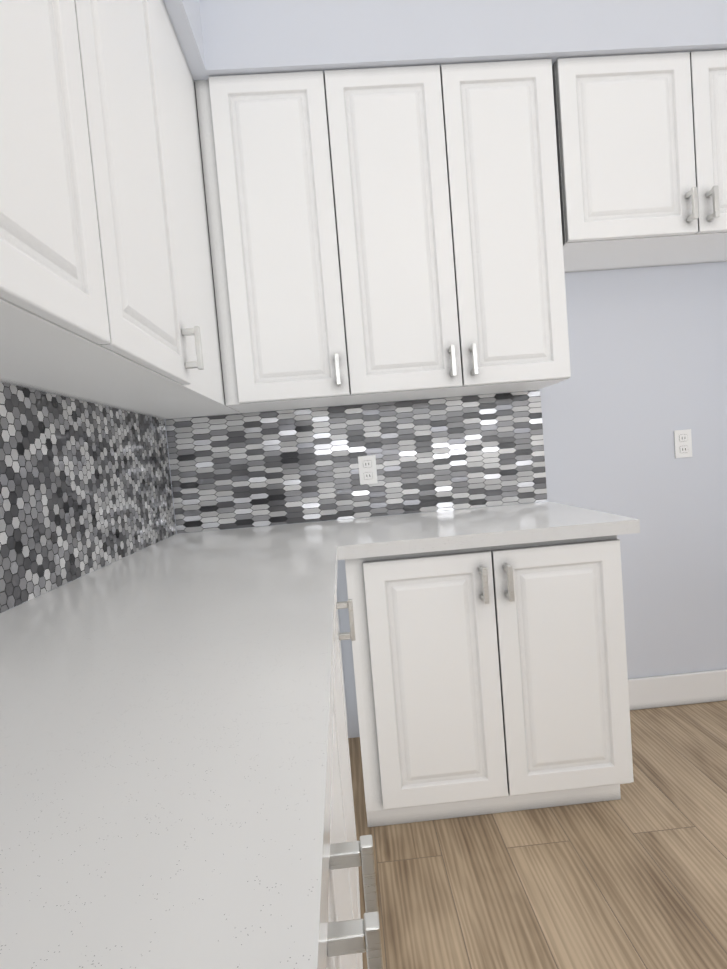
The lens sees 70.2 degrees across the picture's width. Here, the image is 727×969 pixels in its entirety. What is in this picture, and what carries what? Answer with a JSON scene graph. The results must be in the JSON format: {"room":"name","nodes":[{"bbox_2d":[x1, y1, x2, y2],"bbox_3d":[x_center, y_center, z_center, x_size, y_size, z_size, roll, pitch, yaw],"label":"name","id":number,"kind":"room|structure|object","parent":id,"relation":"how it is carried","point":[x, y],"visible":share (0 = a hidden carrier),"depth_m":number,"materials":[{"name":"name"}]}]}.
{"room":"kitchen","nodes":[
{"label":"kitchen","id":0,"kind":"room"},
{"bbox_2d":[0,381,174,611],"bbox_3d":[-0.686,-0.091,-1.901,0.120,2.830,8.220,-5,3,-2],"label":"wall","id":1,"kind":"structure","parent":0,"point":[99,404],"depth_m":1.36,"materials":[{"name":"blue paint"}]},
{"bbox_2d":[0,0,123,363],"bbox_3d":[-0.605,-0.734,0.367,0.328,1.085,0.918,-5,3,-2],"label":"upper cabinet","id":2,"kind":"object","parent":1,"relation":"attached to","point":[107,294],"depth_m":0.74,"materials":[{"name":"white wood"}]},
{"bbox_2d":[0,382,175,612],"bbox_3d":[-0.696,0.059,0.225,0.002,0.463,3.730,-5,3,-2],"label":"backsplash","id":3,"kind":"structure","parent":1,"relation":"attached to","point":[85,487],"depth_m":1.32,"materials":[{"name":"grey tile"}]},
{"bbox_2d":[0,0,199,399],"bbox_3d":[-0.636,-0.767,1.055,0.328,1.085,0.460,-5,3,-2],"label":"upper cabinet","id":4,"kind":"object","parent":1,"relation":"attached to","point":[159,358],"depth_m":1.10,"materials":[{"name":"white wood"}]},
{"bbox_2d":[83,0,240,418],"bbox_3d":[-0.663,-0.796,1.672,0.328,1.085,0.778,-5,3,-2],"label":"upper cabinet","id":5,"kind":"object","parent":1,"relation":"attached to","point":[210,401],"depth_m":1.59,"materials":[{"name":"white wood"}]},
{"bbox_2d":[163,0,210,81],"bbox_3d":[-0.642,-1.444,0.140,0.360,0.354,3.780,-5,3,-2],"label":"ceiling soffit","id":6,"kind":"structure","parent":0,"point":[188,18],"depth_m":1.60,"materials":[{"name":"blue paint"}]},
{"bbox_2d":[165,262,726,737],"bbox_3d":[0.498,-0.399,2.195,2.620,2.830,0.120,-5,3,-2],"label":"wall","id":7,"kind":"structure","parent":0,"point":[639,386],"depth_m":2.17,"materials":[{"name":"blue paint"}]},
{"bbox_2d":[165,390,546,533],"bbox_3d":[-0.014,-0.095,2.124,1.536,0.463,0.002,-5,3,-2],"label":"backsplash","id":8,"kind":"structure","parent":7,"relation":"attached to","point":[246,470],"depth_m":2.12,"materials":[{"name":"grey tile"}]},
{"bbox_2d":[358,455,377,484],"bbox_3d":[0.018,-0.060,2.120,0.072,0.116,0.007,-5,3,-2],"label":"outlet","id":9,"kind":"object","parent":8,"relation":"attached to","point":[367,470],"visible":1,"depth_m":2.12,"materials":[{"name":"white plastic"}]},
{"bbox_2d":[195,50,726,412],"bbox_3d":[0.621,-0.916,1.928,2.306,1.085,0.370,-5,3,-2],"label":"upper cabinet","id":10,"kind":"object","parent":7,"relation":"attached to","point":[389,234],"visible":1,"depth_m":1.77,"materials":[{"name":"white wood"}]},
{"bbox_2d":[628,669,726,709],"bbox_3d":[1.388,0.880,2.228,1.060,0.135,0.016,-5,3,-2],"label":"baseboard","id":11,"kind":"structure","parent":7,"relation":"attached to","point":[677,689],"depth_m":2.21,"materials":[{"name":"white wood"}]},
{"bbox_2d":[674,429,691,457],"bbox_3d":[1.347,-0.172,2.178,0.072,0.116,0.007,-5,3,-2],"label":"outlet","id":12,"kind":"object","parent":7,"relation":"attached to","point":[683,442],"visible":1,"depth_m":2.18,"materials":[{"name":"white plastic"}]},
{"bbox_2d":[203,0,726,75],"bbox_3d":[0.601,-1.637,1.905,2.230,0.354,0.350,-5,3,-2],"label":"ceiling soffit","id":13,"kind":"structure","parent":0,"point":[227,37],"depth_m":1.72,"materials":[{"name":"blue paint"}]},
{"bbox_2d":[348,700,726,968],"bbox_3d":[2.333,0.945,1.349,6.500,0.060,14.500,-5,3,-2],"label":"floor","id":14,"kind":"structure","parent":0,"point":[634,876],"depth_m":1.41,"materials":[{"name":"brown wood"}]},
{"bbox_2d":[326,615,369,968],"bbox_3d":[-0.324,0.736,0.450,0.648,0.884,0.918,-5,3,-2],"label":"base cabinet","id":15,"kind":"object","parent":14,"relation":"on","point":[352,936],"depth_m":0.70,"materials":[{"name":"white wood"}]},
{"bbox_2d":[0,520,343,968],"bbox_3d":[-0.383,0.245,1.044,0.660,0.040,2.156,-5,3,-2],"label":"countertop","id":16,"kind":"structure","parent":15,"relation":"on","point":[166,727],"depth_m":0.45,"materials":[{"name":"white stone"}]},
{"bbox_2d":[336,602,369,962],"bbox_3d":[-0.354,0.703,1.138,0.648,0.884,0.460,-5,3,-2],"label":"base cabinet","id":17,"kind":"object","parent":14,"relation":"on","point":[361,858],"depth_m":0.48,"materials":[{"name":"white wood"}]},
{"bbox_2d":[342,601,365,854],"bbox_3d":[-0.382,0.674,1.755,0.648,0.884,0.778,-5,3,-2],"label":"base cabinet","id":18,"kind":"object","parent":14,"relation":"on","point":[343,602],"depth_m":1.32,"materials":[{"name":"white wood"}]},
{"bbox_2d":[345,535,633,826],"bbox_3d":[0.379,0.607,1.840,0.825,0.883,0.670,-5,3,-2],"label":"base cabinet","id":19,"kind":"object","parent":14,"relation":"on","point":[491,679],"visible":0.94,"depth_m":1.55,"materials":[{"name":"white wood"}]},
{"bbox_2d":[328,501,639,559],"bbox_3d":[0.354,0.144,1.826,0.888,0.040,0.653,-5,3,-2],"label":"countertop","id":20,"kind":"structure","parent":19,"relation":"on","point":[388,535],"depth_m":1.59,"materials":[{"name":"white stone"}]}
]}

